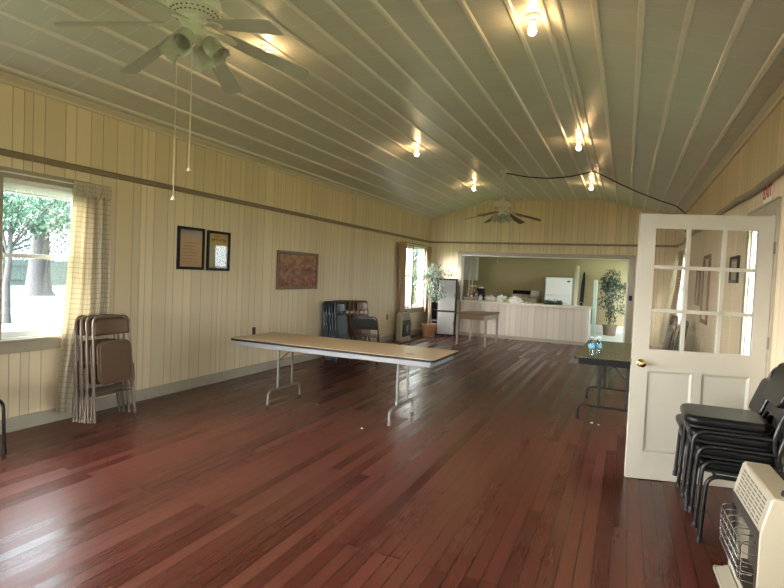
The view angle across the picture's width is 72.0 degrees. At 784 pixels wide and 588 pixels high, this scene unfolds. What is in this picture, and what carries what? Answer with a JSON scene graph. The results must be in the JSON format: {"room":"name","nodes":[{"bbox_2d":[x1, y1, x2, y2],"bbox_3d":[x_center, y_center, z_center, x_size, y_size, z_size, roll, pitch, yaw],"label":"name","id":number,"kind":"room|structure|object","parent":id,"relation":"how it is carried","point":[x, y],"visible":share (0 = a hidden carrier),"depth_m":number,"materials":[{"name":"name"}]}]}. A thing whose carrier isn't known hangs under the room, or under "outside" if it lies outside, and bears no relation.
{"room":"community hall","nodes":[
{"label":"community hall","id":0,"kind":"room"},
{"bbox_2d":[0,82,430,419],"bbox_3d":[-2.576,-0.313,6.237,0.140,3.228,17.678,3,2,23],"label":"wall","id":1,"kind":"structure","parent":0,"point":[183,322],"depth_m":6.50,"materials":[{"name":"beige wood"}]},
{"bbox_2d":[0,166,92,354],"bbox_3d":[-3.152,-0.283,4.848,0.190,1.565,0.960,3,2,23],"label":"window","id":2,"kind":"structure","parent":1,"relation":"in","point":[36,342],"depth_m":4.70,"materials":[{"name":"beige paint"}]},
{"bbox_2d":[3,179,72,200],"bbox_3d":[-3.103,-0.914,4.814,0.038,0.102,0.690,3,2,23],"label":"window blind","id":3,"kind":"object","parent":2,"relation":"attached to","point":[59,192],"visible":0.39,"depth_m":4.75,"materials":[{"name":"white fabric"}]},
{"bbox_2d":[0,170,111,413],"bbox_3d":[-3.025,0.028,4.924,0.122,2.152,1.034,3,2,23],"label":"curtain","id":4,"kind":"object","parent":1,"relation":"hanging from","point":[88,279],"visible":0.91,"depth_m":5.12,"materials":[{"name":"beige fabric"}]},
{"bbox_2d":[176,226,204,269],"bbox_3d":[-2.389,-0.542,6.425,0.024,0.503,0.430,3,2,23],"label":"framed print","id":5,"kind":"object","parent":1,"relation":"attached to","point":[190,240],"visible":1,"depth_m":6.42,"materials":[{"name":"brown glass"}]},
{"bbox_2d":[0,328,421,434],"bbox_3d":[-2.560,1.090,6.268,0.018,0.125,17.418,3,2,23],"label":"baseboard","id":6,"kind":"structure","parent":1,"relation":"attached to","point":[16,423],"depth_m":6.15,"materials":[{"name":"beige paint"}]},
{"bbox_2d":[0,148,430,242],"bbox_3d":[-2.456,-1.203,6.178,0.030,0.055,17.418,3,2,23],"label":"trim","id":7,"kind":"structure","parent":1,"relation":"attached to","point":[4,152],"depth_m":5.96,"materials":[{"name":"brown wood"}]},
{"bbox_2d":[0,71,432,220],"bbox_3d":[-2.418,-1.807,6.150,0.055,0.085,17.418,3,2,23],"label":"trim","id":8,"kind":"structure","parent":1,"relation":"attached to","point":[5,78],"depth_m":5.90,"materials":[{"name":"beige wood"}]},
{"bbox_2d":[206,230,230,270],"bbox_3d":[-2.202,-0.544,6.859,0.024,0.499,0.415,3,2,23],"label":"framed print","id":9,"kind":"object","parent":1,"relation":"attached to","point":[218,243],"visible":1,"depth_m":6.85,"materials":[{"name":"white paper"}]},
{"bbox_2d":[252,327,255,334],"bbox_3d":[-1.948,0.527,7.617,0.008,0.116,0.072,3,2,23],"label":"wall outlet","id":10,"kind":"object","parent":1,"relation":"attached to","point":[253,328],"visible":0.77,"depth_m":7.61,"materials":[{"name":"black plastic"}]},
{"bbox_2d":[276,250,318,289],"bbox_3d":[-1.480,-0.370,8.547,0.024,0.590,1.150,3,2,23],"label":"framed picture","id":11,"kind":"object","parent":1,"relation":"attached to","point":[294,270],"visible":1,"depth_m":8.50},
{"bbox_2d":[279,254,315,285],"bbox_3d":[-1.486,-0.370,8.549,0.008,0.490,1.050,3,2,23],"label":"print","id":12,"kind":"object","parent":11,"relation":"attached to","point":[294,269],"depth_m":8.52},
{"bbox_2d":[397,241,426,312],"bbox_3d":[0.537,-0.132,13.078,0.123,2.137,2.194,3,2,23],"label":"curtain","id":13,"kind":"object","parent":1,"relation":"hanging from","point":[402,245],"visible":0.72,"depth_m":12.30,"materials":[{"name":"beige fabric"}]},
{"bbox_2d":[424,246,431,311],"bbox_3d":[0.911,-0.373,13.897,0.068,1.687,0.381,3,2,23],"label":"curtain","id":14,"kind":"object","parent":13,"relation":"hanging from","point":[428,249],"visible":0.62,"depth_m":13.88,"materials":[{"name":"beige fabric"}]},
{"bbox_2d":[404,241,426,312],"bbox_3d":[0.500,-0.392,13.264,0.190,1.695,1.530,3,2,23],"label":"window","id":15,"kind":"structure","parent":1,"relation":"in","point":[419,306],"depth_m":13.13,"materials":[{"name":"white glass"}]},
{"bbox_2d":[0,332,733,587],"bbox_3d":[0.800,1.351,6.799,6.063,0.153,21.340,3,2,23],"label":"floor","id":16,"kind":"structure","parent":0,"point":[493,478],"depth_m":3.74,"materials":[{"name":"brown wood"}]},
{"bbox_2d":[0,399,6,454],"bbox_3d":[-3.285,0.764,4.019,0.617,0.890,0.482,4,2,26],"label":"chair","id":17,"kind":"object","parent":16,"relation":"on","point":[4,450],"visible":1,"depth_m":4.10,"materials":[{"name":"black metal"}]},
{"bbox_2d":[72,314,120,421],"bbox_3d":[-2.854,0.691,5.218,0.132,0.984,0.512,3,2,25],"label":"folding chair","id":18,"kind":"object","parent":16,"relation":"on","point":[77,321],"visible":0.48,"depth_m":5.03,"materials":[{"name":"brown metal"}]},
{"bbox_2d":[78,314,125,422],"bbox_3d":[-2.799,0.694,5.208,0.129,0.985,0.512,3,2,22],"label":"folding chair","id":19,"kind":"object","parent":16,"relation":"on","point":[82,321],"visible":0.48,"depth_m":5.03,"materials":[{"name":"brown metal"}]},
{"bbox_2d":[83,314,130,422],"bbox_3d":[-2.743,0.696,5.202,0.125,0.985,0.512,3,2,23],"label":"folding chair","id":20,"kind":"object","parent":16,"relation":"on","point":[88,323],"visible":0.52,"depth_m":5.03,"materials":[{"name":"brown metal"}]},
{"bbox_2d":[89,315,136,422],"bbox_3d":[-2.684,0.698,5.203,0.121,0.985,0.512,3,2,23],"label":"folding chair","id":21,"kind":"object","parent":16,"relation":"on","point":[115,364],"visible":1,"depth_m":5.17,"materials":[{"name":"beige metal"}]},
{"bbox_2d":[323,301,335,359],"bbox_3d":[-1.056,0.613,9.345,0.155,0.982,0.512,3,2,22],"label":"folding chair","id":22,"kind":"object","parent":16,"relation":"on","point":[324,302],"visible":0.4,"depth_m":9.15,"materials":[{"name":"black metal"}]},
{"bbox_2d":[325,301,338,359],"bbox_3d":[-1.007,0.616,9.314,0.151,0.983,0.512,3,2,23],"label":"folding chair","id":23,"kind":"object","parent":16,"relation":"on","point":[327,302],"visible":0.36,"depth_m":9.12,"materials":[{"name":"black metal"}]},
{"bbox_2d":[328,301,340,359],"bbox_3d":[-0.960,0.619,9.280,0.147,0.983,0.512,3,2,21],"label":"folding chair","id":24,"kind":"object","parent":16,"relation":"on","point":[329,304],"visible":0.35,"depth_m":9.09,"materials":[{"name":"black metal"}]},
{"bbox_2d":[331,301,343,360],"bbox_3d":[-0.911,0.622,9.249,0.143,0.984,0.512,3,2,22],"label":"folding chair","id":25,"kind":"object","parent":16,"relation":"on","point":[332,303],"visible":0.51,"depth_m":9.06,"materials":[{"name":"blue metal"}]},
{"bbox_2d":[334,301,348,360],"bbox_3d":[-0.863,0.625,9.218,0.139,0.984,0.512,3,2,22],"label":"folding chair","id":26,"kind":"object","parent":16,"relation":"on","point":[342,328],"visible":0.88,"depth_m":9.17,"materials":[{"name":"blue metal"}]},
{"bbox_2d":[231,332,458,425],"bbox_3d":[-0.557,0.899,5.892,2.404,0.708,0.804,3,2,24],"label":"folding table","id":27,"kind":"object","parent":16,"relation":"on","point":[395,354],"visible":1,"depth_m":5.70,"materials":[{"name":"beige laminate"}]},
{"bbox_2d":[344,300,357,339],"bbox_3d":[-0.743,0.608,9.823,0.151,0.983,0.512,3,2,25],"label":"folding chair","id":28,"kind":"object","parent":16,"relation":"on","point":[346,301],"visible":0.22,"depth_m":9.72,"materials":[{"name":"black metal"}]},
{"bbox_2d":[349,300,362,340],"bbox_3d":[-0.659,0.610,9.849,0.147,0.983,0.512,3,2,22],"label":"folding chair","id":29,"kind":"object","parent":16,"relation":"on","point":[352,301],"visible":0.38,"depth_m":9.67,"materials":[{"name":"brown metal"}]},
{"bbox_2d":[353,300,366,340],"bbox_3d":[-0.586,0.612,9.862,0.143,0.984,0.512,3,2,23],"label":"folding chair","id":30,"kind":"object","parent":16,"relation":"on","point":[354,302],"visible":0.27,"depth_m":9.72,"materials":[{"name":"brown metal"}]},
{"bbox_2d":[348,316,379,364],"bbox_3d":[-0.427,0.747,9.059,0.494,0.792,0.500,3,2,9],"label":"folding chair","id":31,"kind":"object","parent":16,"relation":"on","point":[360,322],"visible":0.94,"depth_m":8.90,"materials":[{"name":"black metal"}]},
{"bbox_2d":[357,300,370,341],"bbox_3d":[-0.513,0.615,9.874,0.139,0.984,0.512,3,2,23],"label":"folding chair","id":32,"kind":"object","parent":16,"relation":"on","point":[361,305],"visible":0.52,"depth_m":9.85,"materials":[{"name":"brown metal"}]},
{"bbox_2d":[395,311,412,341],"bbox_3d":[0.284,0.722,12.213,0.225,0.651,0.540,3,2,23],"label":"heater","id":33,"kind":"object","parent":16,"relation":"on","point":[403,321],"visible":1,"depth_m":12.03,"materials":[{"name":"beige metal"}]},
{"bbox_2d":[395,337,412,341],"bbox_3d":[0.271,1.023,12.224,0.225,0.048,0.540,3,2,23],"label":"tray","id":34,"kind":"object","parent":33,"relation":"on","point":[402,339],"depth_m":12.02,"materials":[{"name":"beige metal"}]},
{"bbox_2d":[413,262,453,336],"bbox_3d":[0.960,0.122,13.161,0.705,1.836,0.978,0,3,-44],"label":"potted tree","id":35,"kind":"object","parent":16,"relation":"on","point":[428,329],"visible":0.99,"depth_m":13.14,"materials":[{"name":"green plant"}]},
{"bbox_2d":[429,278,457,336],"bbox_3d":[1.293,0.322,13.611,0.655,1.430,0.437,3,2,9],"label":"refrigerator","id":36,"kind":"object","parent":16,"relation":"on","point":[444,310],"visible":0.81,"depth_m":13.40,"materials":[{"name":"silver metal"}]},
{"bbox_2d":[456,310,499,346],"bbox_3d":[1.935,0.766,12.205,0.720,0.705,1.100,3,2,25],"label":"table","id":37,"kind":"object","parent":16,"relation":"on","point":[471,314],"visible":1,"depth_m":11.87,"materials":[{"name":"brown wood"}]},
{"bbox_2d":[508,290,540,302],"bbox_3d":[4.005,0.447,16.462,0.870,1.110,0.751,3,2,23],"label":"stove","id":38,"kind":"object","parent":16,"relation":"on","point":[525,295],"visible":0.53,"depth_m":16.61,"materials":[{"name":"beige metal"}]},
{"bbox_2d":[508,297,539,299],"bbox_3d":[4.031,0.130,16.478,0.870,0.025,0.690,3,2,23],"label":"cooktop","id":39,"kind":"object","parent":38,"relation":"in","point":[522,298],"depth_m":16.27,"materials":[{"name":"beige metal"}]},
{"bbox_2d":[459,299,592,345],"bbox_3d":[3.287,0.677,13.457,3.145,0.905,0.720,3,2,23],"label":"counter","id":40,"kind":"object","parent":16,"relation":"on","point":[538,322],"depth_m":13.13,"materials":[{"name":"beige paint"}]},
{"bbox_2d":[463,288,474,299],"bbox_3d":[1.991,0.000,13.919,0.310,0.300,0.308,3,2,23],"label":"basket","id":41,"kind":"object","parent":40,"relation":"on","point":[464,297],"visible":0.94,"depth_m":13.82,"materials":[{"name":"wicker"}]},
{"bbox_2d":[468,273,476,296],"bbox_3d":[2.100,-0.196,14.174,0.245,0.680,0.148,3,2,23],"label":"towel stand","id":42,"kind":"object","parent":40,"relation":"on","point":[472,285],"visible":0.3,"depth_m":14.18,"materials":[{"name":"white paint"}]},
{"bbox_2d":[477,287,484,299],"bbox_3d":[2.302,-0.012,13.980,0.180,0.345,0.200,3,2,23],"label":"coffee maker","id":43,"kind":"object","parent":40,"relation":"on","point":[481,290],"visible":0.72,"depth_m":13.93,"materials":[{"name":"black plastic"}]},
{"bbox_2d":[484,295,495,300],"bbox_3d":[2.508,0.096,13.761,0.304,0.165,0.276,3,2,23],"label":"plastic bag","id":44,"kind":"object","parent":40,"relation":"on","point":[488,298],"visible":0.9,"depth_m":13.68,"materials":[{"name":"white plastic"}]},
{"bbox_2d":[496,295,506,301],"bbox_3d":[2.777,0.103,13.668,0.286,0.181,0.249,3,2,23],"label":"plastic bag","id":45,"kind":"object","parent":40,"relation":"on","point":[500,298],"visible":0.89,"depth_m":13.58,"materials":[{"name":"white plastic"}]},
{"bbox_2d":[508,296,522,302],"bbox_3d":[3.077,0.132,13.453,0.379,0.164,0.254,3,2,23],"label":"plastic bag","id":46,"kind":"object","parent":40,"relation":"on","point":[514,299],"visible":1,"depth_m":13.38,"materials":[{"name":"white plastic"}]},
{"bbox_2d":[460,299,592,308],"bbox_3d":[3.305,0.244,13.440,3.145,0.039,0.720,3,2,23],"label":"countertop","id":47,"kind":"structure","parent":40,"relation":"on","point":[507,302],"depth_m":13.12,"materials":[{"name":"beige laminate"}]},
{"bbox_2d":[543,299,566,304],"bbox_3d":[3.946,0.193,13.119,0.560,0.139,0.392,3,2,23],"label":"garland","id":48,"kind":"object","parent":40,"relation":"on","point":[553,302],"visible":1,"depth_m":13.06},
{"bbox_2d":[544,277,573,304],"bbox_3d":[4.938,0.303,16.025,0.730,1.590,0.725,3,2,23],"label":"refrigerator","id":49,"kind":"object","parent":16,"relation":"on","point":[557,288],"visible":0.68,"depth_m":15.71,"materials":[{"name":"white metal"}]},
{"bbox_2d":[572,265,579,305],"bbox_3d":[5.381,0.145,15.881,0.150,1.978,0.455,3,2,23],"label":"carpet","id":50,"kind":"object","parent":16,"relation":"on","point":[577,267],"visible":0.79,"depth_m":15.87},
{"bbox_2d":[579,272,584,305],"bbox_3d":[5.544,0.228,15.837,0.132,1.802,0.356,4,3,31],"label":"ironing board","id":51,"kind":"object","parent":16,"relation":"on","point":[581,300],"visible":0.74,"depth_m":15.86,"materials":[{"name":"black fabric"}]},
{"bbox_2d":[589,280,598,339],"bbox_3d":[5.310,0.408,14.167,0.320,1.555,0.660,3,2,21],"label":"board","id":52,"kind":"object","parent":16,"relation":"on","point":[593,324],"visible":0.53,"depth_m":13.88,"materials":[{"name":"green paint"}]},
{"bbox_2d":[597,269,625,335],"bbox_3d":[6.256,0.228,15.341,1.007,1.906,0.624,3,2,23],"label":"potted tree","id":53,"kind":"object","parent":16,"relation":"on","point":[609,329],"visible":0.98,"depth_m":15.28,"materials":[{"name":"green plant"}]},
{"bbox_2d":[574,340,651,418],"bbox_3d":[2.593,1.011,6.281,0.764,0.725,1.804,3,2,25],"label":"folding table","id":54,"kind":"object","parent":16,"relation":"on","point":[615,355],"visible":0.62,"depth_m":5.81,"materials":[{"name":"green laminate"}]},
{"bbox_2d":[588,336,594,348],"bbox_3d":[2.080,0.545,5.633,0.066,0.209,0.066,3,2,23],"label":"water bottle","id":55,"kind":"object","parent":54,"relation":"on","point":[590,345],"visible":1,"depth_m":5.61,"materials":[{"name":"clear plastic"}]},
{"bbox_2d":[595,336,601,355],"bbox_3d":[2.171,0.547,5.670,0.066,0.209,0.066,3,2,23],"label":"water bottle","id":56,"kind":"object","parent":54,"relation":"on","point":[597,345],"visible":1,"depth_m":5.65,"materials":[{"name":"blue plastic"}]},
{"bbox_2d":[662,315,678,349],"bbox_3d":[4.976,0.861,9.703,0.181,0.980,0.512,3,2,12],"label":"folding chair","id":57,"kind":"object","parent":16,"relation":"on","point":[667,344],"visible":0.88,"depth_m":9.63,"materials":[{"name":"beige metal"}]},
{"bbox_2d":[673,321,688,350],"bbox_3d":[4.406,0.888,8.310,0.164,0.982,0.512,3,2,15],"label":"folding chair","id":58,"kind":"object","parent":16,"relation":"on","point":[676,346],"visible":0.31,"depth_m":8.29,"materials":[{"name":"blue metal"}]},
{"bbox_2d":[675,425,772,511],"bbox_3d":[2.326,1.018,3.700,0.617,0.890,0.482,3,2,22],"label":"chair","id":59,"kind":"object","parent":16,"relation":"on","point":[685,507],"visible":0.09,"depth_m":3.66,"materials":[{"name":"black plastic"}]},
{"bbox_2d":[672,367,776,497],"bbox_3d":[2.307,0.933,3.707,0.617,0.890,0.482,3,2,22],"label":"chair","id":60,"kind":"object","parent":59,"relation":"on","point":[757,400],"visible":0.26,"depth_m":3.73,"materials":[{"name":"black plastic"}]},
{"bbox_2d":[689,433,783,542],"bbox_3d":[2.171,1.028,3.259,0.617,0.890,0.482,3,2,23],"label":"chair","id":61,"kind":"object","parent":16,"relation":"on","point":[713,468],"visible":0.27,"depth_m":3.16,"materials":[{"name":"black plastic"}]},
{"bbox_2d":[684,417,783,527],"bbox_3d":[2.151,0.943,3.266,0.617,0.890,0.482,3,2,23],"label":"chair","id":62,"kind":"object","parent":61,"relation":"on","point":[740,458],"visible":0.44,"depth_m":3.15,"materials":[{"name":"black plastic"}]},
{"bbox_2d":[681,403,783,512],"bbox_3d":[2.132,0.857,3.277,0.617,0.890,0.482,3,2,23],"label":"chair","id":63,"kind":"object","parent":62,"relation":"on","point":[766,447],"visible":0.58,"depth_m":3.15,"materials":[{"name":"black plastic"}]},
{"bbox_2d":[677,362,783,496],"bbox_3d":[2.113,0.772,3.288,0.617,0.890,0.482,3,2,23],"label":"chair","id":64,"kind":"object","parent":63,"relation":"on","point":[741,421],"visible":0.91,"depth_m":3.19,"materials":[{"name":"black plastic"}]},
{"bbox_2d":[713,461,783,587],"bbox_3d":[1.728,1.165,2.567,0.230,0.626,0.580,3,2,22],"label":"heater","id":65,"kind":"object","parent":16,"relation":"on","point":[755,555],"visible":1,"depth_m":2.49,"materials":[{"name":"beige metal"}]},
{"bbox_2d":[713,565,738,587],"bbox_3d":[1.716,1.454,2.578,0.230,0.048,0.580,3,2,22],"label":"tray","id":66,"kind":"object","parent":65,"relation":"on","point":[725,576],"depth_m":2.74,"materials":[{"name":"beige metal"}]},
{"bbox_2d":[0,0,783,217],"bbox_3d":[0.217,-1.923,5.003,5.782,0.520,17.418,3,2,23],"label":"ceiling","id":67,"kind":"structure","parent":0,"point":[656,94],"depth_m":5.12,"materials":[{"name":"paint"}]},
{"bbox_2d":[54,0,308,199],"bbox_3d":[-1.146,-1.323,3.109,1.343,1.569,1.301,3,2,23],"label":"ceiling fan","id":68,"kind":"object","parent":67,"relation":"hanging from","point":[195,16],"visible":1,"depth_m":3.07,"materials":[{"name":"white metal"}]},
{"bbox_2d":[261,44,273,52],"bbox_3d":[-1.095,-2.099,4.742,0.120,0.141,0.120,3,2,23],"label":"ceiling light","id":69,"kind":"object","parent":67,"relation":"attached to","point":[265,47],"visible":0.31,"depth_m":4.71,"materials":[{"name":"white glass"}]},
{"bbox_2d":[413,146,420,155],"bbox_3d":[0.378,-2.169,8.233,0.120,0.141,0.120,3,2,23],"label":"ceiling light","id":70,"kind":"object","parent":67,"relation":"attached to","point":[416,148],"visible":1,"depth_m":8.21,"materials":[{"name":"white glass"}]},
{"bbox_2d":[464,169,540,223],"bbox_3d":[1.999,-1.749,9.729,1.358,0.954,1.277,3,2,23],"label":"ceiling fan","id":71,"kind":"object","parent":67,"relation":"hanging from","point":[502,205],"visible":1,"depth_m":9.68,"materials":[{"name":"white metal"}]},
{"bbox_2d":[525,12,540,35],"bbox_3d":[1.036,-1.978,3.982,0.120,0.141,0.120,3,2,23],"label":"ceiling light","id":72,"kind":"object","parent":67,"relation":"attached to","point":[532,18],"visible":1,"depth_m":3.96,"materials":[{"name":"white glass"}]},
{"bbox_2d":[574,139,582,149],"bbox_3d":[2.565,-2.043,7.417,0.120,0.141,0.120,3,2,23],"label":"ceiling light","id":73,"kind":"object","parent":67,"relation":"attached to","point":[578,141],"visible":0.99,"depth_m":7.39,"materials":[{"name":"white glass"}]},
{"bbox_2d":[506,171,685,232],"bbox_3d":[3.872,-1.690,9.779,3.749,0.905,0.707,2,2,-8],"label":"cord","id":74,"kind":"object","parent":67,"relation":"hanging from","point":[590,171],"visible":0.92,"depth_m":9.79,"materials":[{"name":"black rubber"}]},
{"bbox_2d":[463,296,474,299],"bbox_3d":[1.987,0.111,13.923,0.310,0.078,0.308,3,2,23],"label":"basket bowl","id":75,"kind":"object","parent":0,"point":[466,298],"depth_m":13.81,"materials":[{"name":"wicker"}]},
{"bbox_2d":[462,256,627,326],"bbox_3d":[4.350,-0.083,14.944,6.180,2.700,3.802,3,2,23],"label":"wall","id":76,"kind":"structure","parent":0,"point":[508,274],"depth_m":16.72,"materials":[{"name":"green paint"}]},
{"bbox_2d":[463,256,478,279],"bbox_3d":[2.533,-0.888,17.453,0.450,0.880,0.337,3,2,23],"label":"upper cabinet","id":77,"kind":"object","parent":76,"relation":"attached to","point":[471,263],"visible":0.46,"depth_m":17.31,"materials":[{"name":"white paint"}]},
{"bbox_2d":[590,324,623,333],"bbox_3d":[4.276,0.999,14.921,5.900,0.235,3.662,3,2,23],"label":"baseboard","id":78,"kind":"structure","parent":76,"relation":"attached to","point":[598,328],"depth_m":16.04,"materials":[{"name":"white paint"}]},
{"bbox_2d":[426,201,678,346],"bbox_3d":[3.643,-0.538,13.104,5.782,3.688,0.120,3,2,23],"label":"wall","id":79,"kind":"structure","parent":0,"point":[578,222],"depth_m":12.86,"materials":[{"name":"beige wood"}]},
{"bbox_2d":[457,251,635,342],"bbox_3d":[3.562,0.085,13.072,4.160,2.140,0.025,3,2,23],"label":"trim","id":80,"kind":"structure","parent":79,"relation":"attached to","point":[632,258],"depth_m":12.54,"materials":[{"name":"beige paint"}]},
{"bbox_2d":[432,198,661,219],"bbox_3d":[3.678,-2.023,12.979,5.782,0.510,0.028,3,2,23],"label":"trim","id":81,"kind":"structure","parent":79,"relation":"attached to","point":[585,199],"depth_m":12.87,"materials":[{"name":"beige wood"}]},
{"bbox_2d":[431,241,677,247],"bbox_3d":[3.658,-1.204,13.007,5.752,0.050,0.022,3,2,23],"label":"trim","id":82,"kind":"structure","parent":79,"relation":"attached to","point":[512,243],"depth_m":12.94,"materials":[{"name":"brown wood"}]},
{"bbox_2d":[652,346,662,349],"bbox_3d":[3.546,1.092,13.103,5.742,0.125,0.018,3,2,23],"label":"baseboard","id":83,"kind":"structure","parent":79,"relation":"attached to","point":[653,347],"depth_m":12.06,"materials":[{"name":"beige paint"}]},
{"bbox_2d":[673,99,783,466],"bbox_3d":[2.826,0.011,3.831,0.140,3.228,17.558,3,2,23],"label":"wall","id":84,"kind":"structure","parent":0,"point":[762,155],"depth_m":5.47,"materials":[{"name":"beige wood"}]},
{"bbox_2d":[667,251,684,349],"bbox_3d":[5.531,0.235,10.664,0.251,2.097,1.757,3,2,23],"label":"curtain","id":85,"kind":"object","parent":84,"relation":"hanging from","point":[680,254],"visible":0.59,"depth_m":9.98,"materials":[{"name":"beige fabric"}]},
{"bbox_2d":[660,254,677,343],"bbox_3d":[5.693,0.104,11.107,0.222,1.857,0.704,3,2,23],"label":"curtain","id":86,"kind":"object","parent":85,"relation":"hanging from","point":[675,257],"visible":0.95,"depth_m":10.89,"materials":[{"name":"beige fabric"}]},
{"bbox_2d":[676,249,684,329],"bbox_3d":[5.753,-0.076,10.639,0.190,1.575,1.230,3,2,23],"label":"window","id":87,"kind":"structure","parent":84,"relation":"in","point":[679,302],"depth_m":11.09,"materials":[{"name":"beige paint"}]},
{"bbox_2d":[694,271,700,305],"bbox_3d":[4.606,-0.103,8.138,0.024,0.540,0.400,3,2,23],"label":"framed picture","id":88,"kind":"object","parent":84,"relation":"attached to","point":[698,273],"visible":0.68,"depth_m":8.08,"materials":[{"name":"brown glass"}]},
{"bbox_2d":[624,214,775,487],"bbox_3d":[2.304,0.425,4.041,0.939,2.028,0.106,3,2,10],"label":"door","id":89,"kind":"structure","parent":84,"relation":"in","point":[661,381],"depth_m":4.07,"materials":[{"name":"beige paint"}]},
{"bbox_2d":[699,254,711,324],"bbox_3d":[4.257,-0.062,7.337,0.024,0.930,0.590,3,2,23],"label":"framed picture","id":90,"kind":"object","parent":84,"relation":"attached to","point":[707,259],"visible":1,"depth_m":7.28,"materials":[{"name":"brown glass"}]},
{"bbox_2d":[676,165,783,245],"bbox_3d":[2.802,-0.897,3.884,0.099,0.100,17.391,3,2,23],"label":"trim","id":91,"kind":"structure","parent":84,"relation":"attached to","point":[779,172],"depth_m":4.70,"materials":[{"name":"brown wood"}]},
{"bbox_2d":[680,80,783,214],"bbox_3d":[2.829,-1.494,3.877,0.055,0.085,17.418,3,2,23],"label":"trim","id":92,"kind":"structure","parent":84,"relation":"attached to","point":[777,97],"depth_m":5.20,"materials":[{"name":"beige wood"}]},
{"bbox_2d":[728,255,739,282],"bbox_3d":[3.446,-0.245,5.439,0.024,0.270,0.430,3,2,23],"label":"framed picture","id":93,"kind":"object","parent":84,"relation":"attached to","point":[735,260],"visible":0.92,"depth_m":5.41,"materials":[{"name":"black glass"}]},
{"bbox_2d":[730,259,736,279],"bbox_3d":[3.451,-0.244,5.437,0.008,0.210,0.370,3,2,23],"label":"print","id":94,"kind":"object","parent":93,"relation":"attached to","point":[733,262],"depth_m":5.49},
{"bbox_2d":[744,231,756,354],"bbox_3d":[3.058,0.434,4.399,0.159,2.061,0.892,3,2,23],"label":"trim","id":95,"kind":"structure","parent":84,"relation":"attached to","point":[754,233],"depth_m":4.80,"materials":[{"name":"white paint"}]},
{"bbox_2d":[739,196,781,377],"bbox_3d":[2.977,0.370,4.447,0.032,2.178,1.085,3,2,23],"label":"trim","id":96,"kind":"structure","parent":84,"relation":"attached to","point":[773,207],"depth_m":4.04,"materials":[{"name":"beige paint"}]},
{"bbox_2d":[763,182,773,203],"bbox_3d":[3.002,-0.812,4.312,0.006,0.210,0.300,3,2,23],"label":"exit sign","id":97,"kind":"object","parent":84,"relation":"attached to","point":[768,191],"visible":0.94,"depth_m":4.29,"materials":[{"name":"white plastic"}]},
{"label":"outside","id":98,"kind":"structure","parent":0,"visible":0},
{"bbox_2d":[2,285,416,331],"bbox_3d":[2.900,1.912,6.956,120.000,0.300,105.000,3,2,23],"label":"ground","id":99,"kind":"structure","parent":98,"point":[27,312],"depth_m":19.73,"materials":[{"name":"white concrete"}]},
{"bbox_2d":[2,259,67,284],"bbox_3d":[-23.151,-1.521,39.468,0.080,1.740,12.000,3,2,23],"label":"fence","id":100,"kind":"object","parent":99,"relation":"on","point":[58,269],"visible":0.14,"depth_m":36.24,"materials":[{"name":"white wood"}]},
{"bbox_2d":[2,196,69,261],"bbox_3d":[-29.266,-5.268,40.938,7.870,8.884,18.217,3,2,23],"label":"oak tree","id":101,"kind":"object","parent":99,"relation":"on","point":[19,244],"visible":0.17,"depth_m":43.05,"materials":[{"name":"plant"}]},
{"bbox_2d":[2,185,70,323],"bbox_3d":[-10.615,-2.039,15.968,3.358,5.942,6.300,3,2,14],"label":"oak tree","id":102,"kind":"object","parent":99,"relation":"on","point":[6,290],"visible":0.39,"depth_m":15.52,"materials":[{"name":"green plant"}]},
{"bbox_2d":[3,187,70,295],"bbox_3d":[-17.435,-4.056,26.598,8.625,8.573,10.738,4,3,41],"label":"oak tree","id":103,"kind":"object","parent":99,"relation":"on","point":[38,278],"visible":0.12,"depth_m":27.36,"materials":[{"name":"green plant"}]},
{"bbox_2d":[406,250,418,304],"bbox_3d":[0.962,-2.054,29.901,6.201,5.903,7.242,3,2,23],"label":"oak tree","id":104,"kind":"object","parent":99,"relation":"on","point":[416,260],"visible":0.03,"depth_m":27.73,"materials":[{"name":"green plant"}]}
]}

